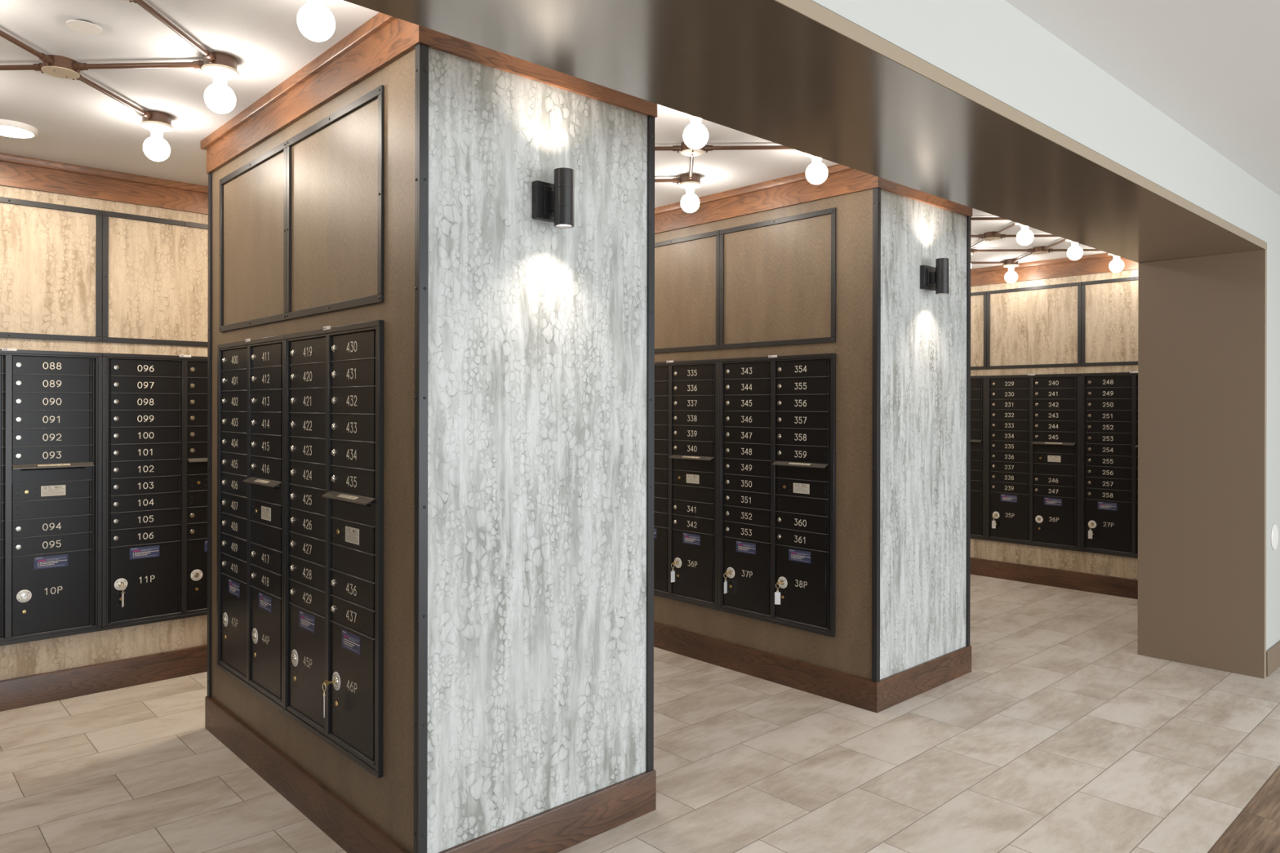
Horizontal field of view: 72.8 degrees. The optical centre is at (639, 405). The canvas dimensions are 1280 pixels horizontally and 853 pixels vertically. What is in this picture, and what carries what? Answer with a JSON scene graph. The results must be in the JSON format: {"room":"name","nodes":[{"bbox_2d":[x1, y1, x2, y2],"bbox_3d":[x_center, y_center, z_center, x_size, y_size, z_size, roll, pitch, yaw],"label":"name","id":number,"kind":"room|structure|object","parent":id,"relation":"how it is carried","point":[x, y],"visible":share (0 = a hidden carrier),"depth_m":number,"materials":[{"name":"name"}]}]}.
{"room":"apartment mail room","nodes":[
{"label":"apartment mail room","id":0,"kind":"room"},
{"bbox_2d":[0,185,208,680],"bbox_3d":[-1.354,0.138,6.063,9.057,2.760,0.108,0,0,-43],"label":"wall","id":1,"kind":"structure","parent":0,"point":[158,272],"depth_m":4.58,"materials":[{"name":"beige wood"}]},
{"bbox_2d":[0,347,102,646],"bbox_3d":[-3.135,0.453,4.312,0.802,1.476,0.040,0,0,-43],"label":"mailbox unit","id":2,"kind":"object","parent":1,"relation":"attached to","point":[51,402],"visible":1,"depth_m":4.44,"materials":[{"name":"black metal"}]},
{"bbox_2d":[12,462,93,469],"bbox_3d":[-2.996,0.307,4.436,0.346,0.020,0.034,0,0,-43],"label":"hood","id":3,"kind":"object","parent":2,"relation":"attached to","point":[15,465],"depth_m":4.44,"materials":[{"name":"grey metal"}]},
{"bbox_2d":[0,196,102,342],"bbox_3d":[-3.142,-0.686,4.322,0.801,0.697,0.012,0,0,-43],"label":"panel frame","id":4,"kind":"object","parent":1,"relation":"attached to","point":[98,338],"visible":1,"depth_m":4.54,"materials":[{"name":"black metal"}]},
{"bbox_2d":[0,644,207,711],"bbox_3d":[-1.324,1.444,6.009,8.832,0.150,0.017,0,0,-43],"label":"baseboard","id":5,"kind":"structure","parent":1,"relation":"attached to","point":[55,686],"depth_m":4.58,"materials":[{"name":"brown wood"}]},
{"bbox_2d":[0,152,208,214],"bbox_3d":[-1.319,-1.165,5.995,8.811,0.153,0.037,0,0,-43],"label":"trim","id":6,"kind":"structure","parent":1,"relation":"attached to","point":[15,171],"depth_m":4.58,"materials":[{"name":"brown wood"}]},
{"bbox_2d":[102,352,207,631],"bbox_3d":[-2.546,0.454,4.857,0.802,1.476,0.040,0,0,-43],"label":"mailbox unit","id":7,"kind":"object","parent":1,"relation":"attached to","point":[154,407],"visible":0.79,"depth_m":4.76,"materials":[{"name":"black metal"}]},
{"bbox_2d":[120,583,125,607],"bbox_3d":[-2.765,1.011,4.628,0.045,0.124,0.027,0,0,26],"label":"key","id":8,"kind":"object","parent":7,"relation":"hanging from","point":[122,584],"visible":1,"depth_m":4.62,"materials":[{"name":"gold metal"}]},
{"bbox_2d":[187,457,207,462],"bbox_3d":[-2.407,0.308,4.982,0.346,0.020,0.034,0,0,-43],"label":"hood","id":9,"kind":"object","parent":7,"relation":"attached to","point":[189,460],"depth_m":4.90,"materials":[{"name":"grey metal"}]},
{"bbox_2d":[102,210,208,346],"bbox_3d":[-2.553,-0.684,4.868,0.801,0.697,0.012,0,0,-43],"label":"panel frame","id":10,"kind":"object","parent":1,"relation":"attached to","point":[105,214],"visible":0.63,"depth_m":4.63,"materials":[{"name":"black metal"}]},
{"bbox_2d":[200,12,657,852],"bbox_3d":[-0.989,0.139,3.671,1.030,2.760,2.067,0,0,-43],"label":"pillar","id":11,"kind":"structure","parent":0,"point":[519,348],"depth_m":2.92,"materials":[{"name":"grey paper"}]},
{"bbox_2d":[217,334,284,712],"bbox_3d":[-1.658,0.456,3.659,0.040,1.476,0.802,0,0,-43],"label":"mailbox unit","id":12,"kind":"object","parent":11,"relation":"attached to","point":[251,372],"visible":1,"depth_m":3.65,"materials":[{"name":"black metal"}]},
{"bbox_2d":[243,477,281,487],"bbox_3d":[-1.533,0.310,3.520,0.034,0.020,0.346,0,0,-43],"label":"hood","id":13,"kind":"object","parent":12,"relation":"attached to","point":[251,482],"depth_m":3.51,"materials":[{"name":"grey metal"}]},
{"bbox_2d":[219,140,286,332],"bbox_3d":[-1.646,-0.683,3.668,0.012,0.697,0.801,0,0,-43],"label":"panel frame","id":14,"kind":"object","parent":11,"relation":"attached to","point":[282,317],"visible":1,"depth_m":3.62,"materials":[{"name":"black metal"}]},
{"bbox_2d":[283,320,383,778],"bbox_3d":[-1.112,0.457,3.070,0.040,1.476,0.802,0,0,-43],"label":"mailbox unit","id":15,"kind":"object","parent":11,"relation":"attached to","point":[334,376],"visible":1,"depth_m":3.04,"materials":[{"name":"black metal"}]},
{"bbox_2d":[322,680,333,717],"bbox_3d":[-1.082,1.014,3.012,0.042,0.124,0.030,0,0,-43],"label":"key","id":16,"kind":"object","parent":15,"relation":"hanging from","point":[326,683],"visible":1,"depth_m":3.00,"materials":[{"name":"gold metal"}]},
{"bbox_2d":[321,490,375,505],"bbox_3d":[-0.987,0.311,2.931,0.034,0.020,0.346,0,0,-43],"label":"hood","id":17,"kind":"object","parent":15,"relation":"attached to","point":[345,497],"depth_m":2.92,"materials":[{"name":"grey metal"}]},
{"bbox_2d":[286,84,383,319],"bbox_3d":[-1.100,-0.682,3.079,0.012,0.697,0.801,0,0,-43],"label":"panel frame","id":18,"kind":"object","parent":11,"relation":"attached to","point":[378,92],"visible":1,"depth_m":2.95,"materials":[{"name":"black metal"}]},
{"bbox_2d":[532,167,574,228],"bbox_3d":[-0.273,-0.684,2.886,0.127,0.185,0.128,0,0,-43],"label":"wall sconce","id":19,"kind":"object","parent":11,"relation":"attached to","point":[551,202],"visible":1,"depth_m":2.85,"materials":[{"name":"black metal"}]},
{"bbox_2d":[0,0,1106,268],"bbox_3d":[-0.167,-1.279,4.786,9.057,0.080,3.592,0,0,-43],"label":"ceiling","id":20,"kind":"structure","parent":0,"point":[77,123],"depth_m":3.42,"materials":[{"name":"paint"}]},
{"bbox_2d":[0,119,38,137],"bbox_3d":[-2.809,-1.230,3.865,0.210,0.030,0.210,0,0,-43],"label":"recessed light","id":21,"kind":"object","parent":20,"relation":"in","point":[9,128],"visible":1,"depth_m":3.84,"materials":[{"name":"white plastic"}]},
{"bbox_2d":[0,125,34,137],"bbox_3d":[-2.809,-1.217,3.865,0.180,0.006,0.180,0,0,-43],"label":"diffuser","id":22,"kind":"object","parent":21,"relation":"attached to","point":[15,131],"depth_m":3.86,"materials":[{"name":"white plastic"}]},
{"bbox_2d":[0,62,44,73],"bbox_3d":[-2.380,-1.218,3.140,0.472,0.035,0.030,0,0,2],"label":"conduit","id":23,"kind":"object","parent":20,"relation":"attached to","point":[37,67],"visible":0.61,"depth_m":3.13,"materials":[{"name":"brown metal"}]},
{"bbox_2d":[0,29,53,65],"bbox_3d":[-2.096,-1.218,2.834,0.030,0.035,0.478,0,0,1],"label":"conduit","id":24,"kind":"object","parent":20,"relation":"attached to","point":[46,59],"visible":1,"depth_m":2.96,"materials":[{"name":"brown metal"}]},
{"bbox_2d":[40,54,79,79],"bbox_3d":[-2.089,-1.219,3.129,0.117,0.048,0.117,0,0,2],"label":"junction box","id":25,"kind":"object","parent":20,"relation":"attached to","point":[62,67],"visible":0.94,"depth_m":3.10,"materials":[{"name":"brown metal"}]},
{"bbox_2d":[66,19,102,34],"bbox_3d":[-1.811,-1.237,2.828,0.100,0.011,0.100,0,0,-43],"label":"sprinkler cover","id":26,"kind":"object","parent":20,"relation":"attached to","point":[80,25],"visible":1,"depth_m":2.82,"materials":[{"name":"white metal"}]},
{"bbox_2d":[72,73,151,119],"bbox_3d":[-2.078,-1.218,3.420,0.030,0.035,0.473,0,0,2],"label":"conduit","id":27,"kind":"object","parent":20,"relation":"attached to","point":[147,114],"visible":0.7,"depth_m":3.43,"materials":[{"name":"brown metal"}]},
{"bbox_2d":[73,59,203,72],"bbox_3d":[-1.794,-1.217,3.114,0.478,0.035,0.030,0,0,3],"label":"conduit","id":28,"kind":"object","parent":20,"relation":"attached to","point":[78,66],"visible":0.85,"depth_m":3.11,"materials":[{"name":"brown metal"}]},
{"bbox_2d":[140,110,173,161],"bbox_3d":[-2.067,-1.145,3.711,0.123,0.196,0.123,0,0,30],"label":"ceiling lamp","id":29,"kind":"object","parent":20,"relation":"attached to","point":[155,148],"visible":0.99,"depth_m":3.68,"materials":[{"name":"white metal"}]},
{"bbox_2d":[128,0,215,62],"bbox_3d":[-1.507,-1.217,2.804,0.030,0.035,0.478,0,0,1],"label":"conduit","id":30,"kind":"object","parent":20,"relation":"attached to","point":[207,54],"visible":1,"depth_m":2.81,"materials":[{"name":"brown metal"}]},
{"bbox_2d":[200,51,239,113],"bbox_3d":[-1.500,-1.144,3.099,0.123,0.196,0.123,0,0,30],"label":"ceiling lamp","id":31,"kind":"object","parent":20,"relation":"attached to","point":[219,97],"visible":0.99,"depth_m":3.07,"materials":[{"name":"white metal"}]},
{"bbox_2d":[297,0,335,41],"bbox_3d":[-0.925,-1.143,2.479,0.123,0.196,0.123,0,0,30],"label":"ceiling lamp","id":32,"kind":"object","parent":20,"relation":"attached to","point":[315,20],"visible":1,"depth_m":2.45,"materials":[{"name":"white glass"}]},
{"bbox_2d":[654,177,679,184],"bbox_3d":[-0.021,-1.214,4.695,0.473,0.035,0.030,0,0,2],"label":"conduit","id":33,"kind":"object","parent":20,"relation":"attached to","point":[677,180],"visible":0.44,"depth_m":4.68,"materials":[{"name":"brown metal"}]},
{"bbox_2d":[654,145,680,152],"bbox_3d":[-0.043,-1.214,4.112,0.473,0.035,0.030,0,0,2],"label":"conduit","id":34,"kind":"object","parent":20,"relation":"attached to","point":[674,148],"visible":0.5,"depth_m":4.10,"materials":[{"name":"brown metal"}]},
{"bbox_2d":[679,173,701,213],"bbox_3d":[0.271,-1.140,4.684,0.123,0.196,0.123,0,0,30],"label":"ceiling lamp","id":35,"kind":"object","parent":20,"relation":"attached to","point":[690,202],"visible":0.99,"depth_m":4.65,"materials":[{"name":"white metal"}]},
{"bbox_2d":[687,155,693,181],"bbox_3d":[0.260,-1.213,4.392,0.030,0.035,0.472,0,0,2],"label":"conduit","id":36,"kind":"object","parent":20,"relation":"attached to","point":[690,176],"visible":0.65,"depth_m":4.43,"materials":[{"name":"brown metal"}]},
{"bbox_2d":[680,141,705,155],"bbox_3d":[0.249,-1.214,4.101,0.117,0.048,0.117,0,0,2],"label":"junction box","id":37,"kind":"object","parent":20,"relation":"attached to","point":[686,150],"visible":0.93,"depth_m":4.08,"materials":[{"name":"brown metal"}]},
{"bbox_2d":[680,111,708,149],"bbox_3d":[0.226,-1.140,3.518,0.123,0.196,0.123,0,0,30],"label":"ceiling lamp","id":38,"kind":"object","parent":20,"relation":"attached to","point":[695,135],"visible":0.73,"depth_m":3.49,"materials":[{"name":"white glass"}]},
{"bbox_2d":[704,144,793,152],"bbox_3d":[0.540,-1.212,4.090,0.473,0.035,0.030,0,0,2],"label":"conduit","id":39,"kind":"object","parent":20,"relation":"attached to","point":[707,148],"visible":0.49,"depth_m":4.08,"materials":[{"name":"brown metal"}]},
{"bbox_2d":[803,152,827,184],"bbox_3d":[0.831,-1.139,4.079,0.123,0.196,0.123,0,0,30],"label":"ceiling lamp","id":40,"kind":"object","parent":20,"relation":"attached to","point":[816,172],"visible":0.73,"depth_m":4.05,"materials":[{"name":"white glass"}]},
{"bbox_2d":[970,234,984,239],"bbox_3d":[2.225,-1.209,6.214,0.473,0.035,0.030,0,0,2],"label":"conduit","id":41,"kind":"object","parent":20,"relation":"attached to","point":[981,236],"visible":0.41,"depth_m":6.20,"materials":[{"name":"brown metal"}]},
{"bbox_2d":[970,240,985,248],"bbox_3d":[2.527,-1.209,6.494,0.030,0.035,0.472,0,0,2],"label":"conduit","id":42,"kind":"object","parent":20,"relation":"attached to","point":[981,241],"visible":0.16,"depth_m":6.48,"materials":[{"name":"brown metal"}]},
{"bbox_2d":[970,260,1004,265],"bbox_3d":[2.851,-1.208,7.357,0.473,0.035,0.030,0,0,2],"label":"conduit","id":43,"kind":"object","parent":20,"relation":"attached to","point":[1002,262],"visible":0.51,"depth_m":7.35,"materials":[{"name":"brown metal"}]},
{"bbox_2d":[970,217,1007,220],"bbox_3d":[2.203,-1.209,5.631,0.473,0.035,0.030,0,0,2],"label":"conduit","id":44,"kind":"object","parent":20,"relation":"attached to","point":[971,218],"visible":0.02,"depth_m":5.62,"materials":[{"name":"brown metal"}]},
{"bbox_2d":[982,231,1000,240],"bbox_3d":[2.516,-1.210,6.203,0.117,0.048,0.117,0,0,2],"label":"junction box","id":45,"kind":"object","parent":20,"relation":"attached to","point":[988,236],"visible":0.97,"depth_m":6.17,"materials":[{"name":"brown metal"}]},
{"bbox_2d":[972,248,1033,253],"bbox_3d":[2.829,-1.208,6.774,0.473,0.035,0.030,0,0,2],"label":"conduit","id":46,"kind":"object","parent":20,"relation":"attached to","point":[1030,250],"visible":1,"depth_m":6.77,"materials":[{"name":"brown metal"}]},
{"bbox_2d":[992,222,1015,237],"bbox_3d":[2.505,-1.209,5.911,0.030,0.035,0.472,0,0,2],"label":"conduit","id":47,"kind":"object","parent":20,"relation":"attached to","point":[995,233],"visible":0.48,"depth_m":5.97,"materials":[{"name":"brown metal"}]},
{"bbox_2d":[1003,258,1018,283],"bbox_3d":[3.142,-1.134,7.346,0.123,0.196,0.123,0,0,30],"label":"ceiling lamp","id":48,"kind":"object","parent":20,"relation":"attached to","point":[1011,277],"visible":0.99,"depth_m":7.31,"materials":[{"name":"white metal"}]},
{"bbox_2d":[1014,222,1033,245],"bbox_3d":[2.494,-1.136,5.620,0.123,0.196,0.123,0,0,30],"label":"ceiling lamp","id":49,"kind":"object","parent":20,"relation":"attached to","point":[1024,237],"visible":0.65,"depth_m":5.59,"materials":[{"name":"white glass"}]},
{"bbox_2d":[1012,252,1036,263],"bbox_3d":[3.132,-1.207,7.054,0.030,0.035,0.472,0,0,2],"label":"conduit","id":50,"kind":"object","parent":20,"relation":"attached to","point":[1014,261],"visible":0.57,"depth_m":7.10,"materials":[{"name":"brown metal"}]},
{"bbox_2d":[1000,233,1057,239],"bbox_3d":[2.807,-1.208,6.192,0.473,0.035,0.030,0,0,2],"label":"conduit","id":51,"kind":"object","parent":20,"relation":"attached to","point":[1002,235],"visible":0.51,"depth_m":6.19,"materials":[{"name":"brown metal"}]},
{"bbox_2d":[1031,245,1048,254],"bbox_3d":[3.120,-1.209,6.763,0.117,0.048,0.117,0,0,2],"label":"junction box","id":52,"kind":"object","parent":20,"relation":"attached to","point":[1037,250],"visible":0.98,"depth_m":6.73,"materials":[{"name":"brown metal"}]},
{"bbox_2d":[1041,238,1065,251],"bbox_3d":[3.110,-1.207,6.472,0.030,0.035,0.472,0,0,2],"label":"conduit","id":53,"kind":"object","parent":20,"relation":"attached to","point":[1043,248],"visible":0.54,"depth_m":6.53,"materials":[{"name":"brown metal"}]},
{"bbox_2d":[1065,239,1083,260],"bbox_3d":[3.098,-1.135,6.181,0.123,0.196,0.123,0,0,30],"label":"ceiling lamp","id":54,"kind":"object","parent":20,"relation":"attached to","point":[1075,252],"visible":0.66,"depth_m":6.15,"materials":[{"name":"white glass"}]},
{"bbox_2d":[1048,248,1107,253],"bbox_3d":[3.412,-1.207,6.752,0.473,0.035,0.030,0,0,2],"label":"conduit","id":55,"kind":"object","parent":20,"relation":"attached to","point":[1050,250],"visible":0.54,"depth_m":6.75,"materials":[{"name":"brown metal"}]},
{"bbox_2d":[1107,253,1124,272],"bbox_3d":[3.703,-1.133,6.741,0.123,0.196,0.123,0,0,30],"label":"ceiling lamp","id":56,"kind":"object","parent":20,"relation":"attached to","point":[1116,265],"visible":0.72,"depth_m":6.71,"materials":[{"name":"white glass"}]},
{"bbox_2d":[0,574,1279,852],"bbox_3d":[2.498,1.556,2.861,10.357,0.060,10.045,0,0,-43],"label":"floor","id":57,"kind":"structure","parent":0,"point":[1059,736],"depth_m":3.68,"materials":[{"name":"tile"}]},
{"bbox_2d":[653,164,972,713],"bbox_3d":[0.850,0.143,5.376,1.030,2.760,2.067,0,0,-43],"label":"pillar","id":58,"kind":"structure","parent":0,"point":[902,349],"depth_m":4.63,"materials":[{"name":"grey paper"}]},
{"bbox_2d":[653,359,718,610],"bbox_3d":[0.181,0.460,5.364,0.040,1.476,0.802,0,0,-43],"label":"mailbox unit","id":59,"kind":"object","parent":58,"relation":"attached to","point":[686,424],"visible":0.59,"depth_m":5.27,"materials":[{"name":"black metal"}]},
{"bbox_2d":[671,561,676,582],"bbox_3d":[0.205,1.017,5.305,0.027,0.124,0.047,0,0,26],"label":"key","id":60,"kind":"object","parent":59,"relation":"hanging from","point":[673,573],"visible":1,"depth_m":5.29,"materials":[{"name":"gold metal"}]},
{"bbox_2d":[668,454,714,460],"bbox_3d":[0.306,0.314,5.224,0.034,0.020,0.346,0,0,-43],"label":"hood","id":61,"kind":"object","parent":59,"relation":"attached to","point":[671,457],"depth_m":5.23,"materials":[{"name":"grey metal"}]},
{"bbox_2d":[654,230,719,353],"bbox_3d":[0.194,-0.679,5.373,0.012,0.697,0.801,0,0,-43],"label":"panel frame","id":62,"kind":"object","parent":58,"relation":"attached to","point":[717,233],"visible":0.62,"depth_m":5.13,"materials":[{"name":"black metal"}]},
{"bbox_2d":[718,353,835,637],"bbox_3d":[0.727,0.461,4.775,0.040,1.476,0.802,0,0,-43],"label":"mailbox unit","id":63,"kind":"object","parent":58,"relation":"attached to","point":[777,414],"visible":1,"depth_m":4.76,"materials":[{"name":"black metal"}]},
{"bbox_2d":[723,571,729,593],"bbox_3d":[0.500,1.017,4.986,0.047,0.124,0.027,0,0,-22],"label":"key","id":64,"kind":"object","parent":63,"relation":"hanging from","point":[726,573],"visible":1,"depth_m":4.99,"materials":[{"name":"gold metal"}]},
{"bbox_2d":[774,581,782,604],"bbox_3d":[0.752,1.018,4.719,0.030,0.124,0.039,0,0,25],"label":"key","id":65,"kind":"object","parent":63,"relation":"hanging from","point":[777,595],"visible":1,"depth_m":4.71,"materials":[{"name":"gold metal"}]},
{"bbox_2d":[772,461,828,468],"bbox_3d":[0.852,0.315,4.636,0.034,0.020,0.346,0,0,-43],"label":"hood","id":66,"kind":"object","parent":63,"relation":"attached to","point":[775,464],"depth_m":4.64,"materials":[{"name":"grey metal"}]},
{"bbox_2d":[719,207,835,349],"bbox_3d":[0.740,-0.678,4.784,0.012,0.697,0.801,0,0,-43],"label":"panel frame","id":67,"kind":"object","parent":58,"relation":"attached to","point":[830,211],"visible":1,"depth_m":4.72,"materials":[{"name":"black metal"}]},
{"bbox_2d":[920,257,949,294],"bbox_3d":[1.573,-0.681,4.597,0.127,0.185,0.128,0,0,-43],"label":"wall sconce","id":68,"kind":"object","parent":58,"relation":"attached to","point":[936,278],"visible":1,"depth_m":4.57,"materials":[{"name":"black metal"}]},
{"bbox_2d":[811,0,1279,650],"bbox_3d":[1.782,0.143,3.710,10.257,2.764,0.639,0,0,-43],"label":"wall","id":69,"kind":"structure","parent":0,"point":[992,46],"depth_m":3.12,"materials":[{"name":"white paint"}]},
{"bbox_2d":[344,0,1263,262],"bbox_3d":[0.665,-0.900,2.667,7.197,0.040,0.642,0,0,-43],"label":"ceiling beam","id":70,"kind":"structure","parent":69,"relation":"attached to","point":[766,69],"depth_m":2.49,"materials":[{"name":"brown paint"}]},
{"bbox_2d":[775,0,1266,679],"bbox_3d":[0.881,0.302,2.431,7.198,2.442,0.002,0,0,-43],"label":"trim","id":71,"kind":"structure","parent":69,"relation":"attached to","point":[811,9],"depth_m":2.67,"materials":[{"name":"beige paint"}]},
{"bbox_2d":[1137,248,1264,678],"bbox_3d":[3.285,0.327,5.098,0.036,2.402,0.642,0,0,-43],"label":"trim","id":72,"kind":"structure","parent":69,"relation":"attached to","point":[1201,319],"depth_m":5.08,"materials":[{"name":"brown paint"}]},
{"bbox_2d":[1266,640,1279,676],"bbox_3d":[4.609,1.460,5.888,2.944,0.140,0.014,0,0,-43],"label":"baseboard","id":73,"kind":"structure","parent":69,"relation":"attached to","point":[1273,654],"depth_m":4.96,"materials":[{"name":"brown paint"}]},
{"bbox_2d":[1271,524,1278,550],"bbox_3d":[3.680,0.762,5.028,0.152,0.152,0.011,0,0,-43],"label":"round cover plate","id":74,"kind":"object","parent":69,"relation":"attached to","point":[1274,532],"visible":1,"depth_m":5.01,"materials":[{"name":"white plastic"}]},
{"bbox_2d":[970,269,1138,579],"bbox_3d":[3.148,0.147,7.788,0.108,2.760,3.484,0,0,-43],"label":"wall","id":75,"kind":"structure","parent":0,"point":[1040,326],"depth_m":7.32,"materials":[{"name":"beige wood"}]},
{"bbox_2d":[970,375,986,540],"bbox_3d":[2.813,0.465,8.040,0.040,1.476,0.802,0,0,-43],"label":"mailbox unit","id":76,"kind":"object","parent":75,"relation":"attached to","point":[978,383],"visible":0.06,"depth_m":7.81,"materials":[{"name":"black metal"}]},
{"bbox_2d":[970,440,982,442],"bbox_3d":[2.938,0.319,7.901,0.034,0.020,0.346,0,0,-43],"label":"hood","id":77,"kind":"object","parent":76,"relation":"attached to","point":[971,441],"depth_m":7.80,"materials":[{"name":"grey metal"}]},
{"bbox_2d":[970,291,986,369],"bbox_3d":[2.826,-0.674,8.049,0.012,0.697,0.801,0,0,-43],"label":"panel frame","id":78,"kind":"object","parent":75,"relation":"attached to","point":[984,293],"visible":0.38,"depth_m":7.76,"materials":[{"name":"black metal"}]},
{"bbox_2d":[986,373,1080,551],"bbox_3d":[3.359,0.466,7.451,0.040,1.476,0.802,0,0,-43],"label":"mailbox unit","id":79,"kind":"object","parent":75,"relation":"attached to","point":[1033,421],"visible":1,"depth_m":7.45,"materials":[{"name":"black metal"}]},
{"bbox_2d":[991,514,995,528],"bbox_3d":[3.133,1.023,7.668,0.043,0.124,0.029,0,0,-43],"label":"key","id":80,"kind":"object","parent":79,"relation":"hanging from","point":[993,522],"visible":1,"depth_m":7.66,"materials":[{"name":"gold metal"}]},
{"bbox_2d":[1031,441,1075,445],"bbox_3d":[3.484,0.320,7.312,0.034,0.020,0.346,0,0,-43],"label":"hood","id":81,"kind":"object","parent":79,"relation":"attached to","point":[1033,443],"depth_m":7.31,"materials":[{"name":"grey metal"}]},
{"bbox_2d":[986,281,1081,368],"bbox_3d":[3.372,-0.673,7.460,0.012,0.697,0.801,0,0,-43],"label":"panel frame","id":82,"kind":"object","parent":75,"relation":"attached to","point":[1078,284],"visible":1,"depth_m":7.40,"materials":[{"name":"black metal"}]},
{"bbox_2d":[970,557,1137,599],"bbox_3d":[3.100,1.452,7.746,0.017,0.150,3.484,0,0,-43],"label":"baseboard","id":83,"kind":"structure","parent":75,"relation":"attached to","point":[1075,580],"depth_m":7.29,"materials":[{"name":"brown wood"}]},
{"bbox_2d":[970,253,1138,286],"bbox_3d":[3.098,-1.156,7.739,0.037,0.153,3.484,0,0,-43],"label":"trim","id":84,"kind":"structure","parent":75,"relation":"attached to","point":[1095,263],"depth_m":7.33,"materials":[{"name":"brown wood"}]},
{"bbox_2d":[1080,371,1137,558],"bbox_3d":[3.905,0.467,6.862,0.040,1.476,0.802,0,0,-43],"label":"mailbox unit","id":85,"kind":"object","parent":75,"relation":"attached to","point":[1108,401],"visible":0.56,"depth_m":7.01,"materials":[{"name":"black metal"}]},
{"bbox_2d":[1088,523,1092,538],"bbox_3d":[3.679,1.024,7.079,0.043,0.124,0.029,0,0,-43],"label":"key","id":86,"kind":"object","parent":85,"relation":"hanging from","point":[1090,532],"visible":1,"depth_m":7.07,"materials":[{"name":"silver metal"}]},
{"bbox_2d":[1081,276,1137,366],"bbox_3d":[3.917,-0.672,6.871,0.012,0.697,0.801,0,0,-43],"label":"panel frame","id":87,"kind":"object","parent":75,"relation":"attached to","point":[1131,278],"visible":0.57,"depth_m":7.11,"materials":[{"name":"black metal"}]},
{"bbox_2d":[1005,0,1279,195],"bbox_3d":[3.941,-1.273,1.310,10.357,0.076,5.814,0,0,-43],"label":"ceiling","id":88,"kind":"structure","parent":0,"point":[1212,67],"depth_m":3.08,"materials":[{"name":"paint"}]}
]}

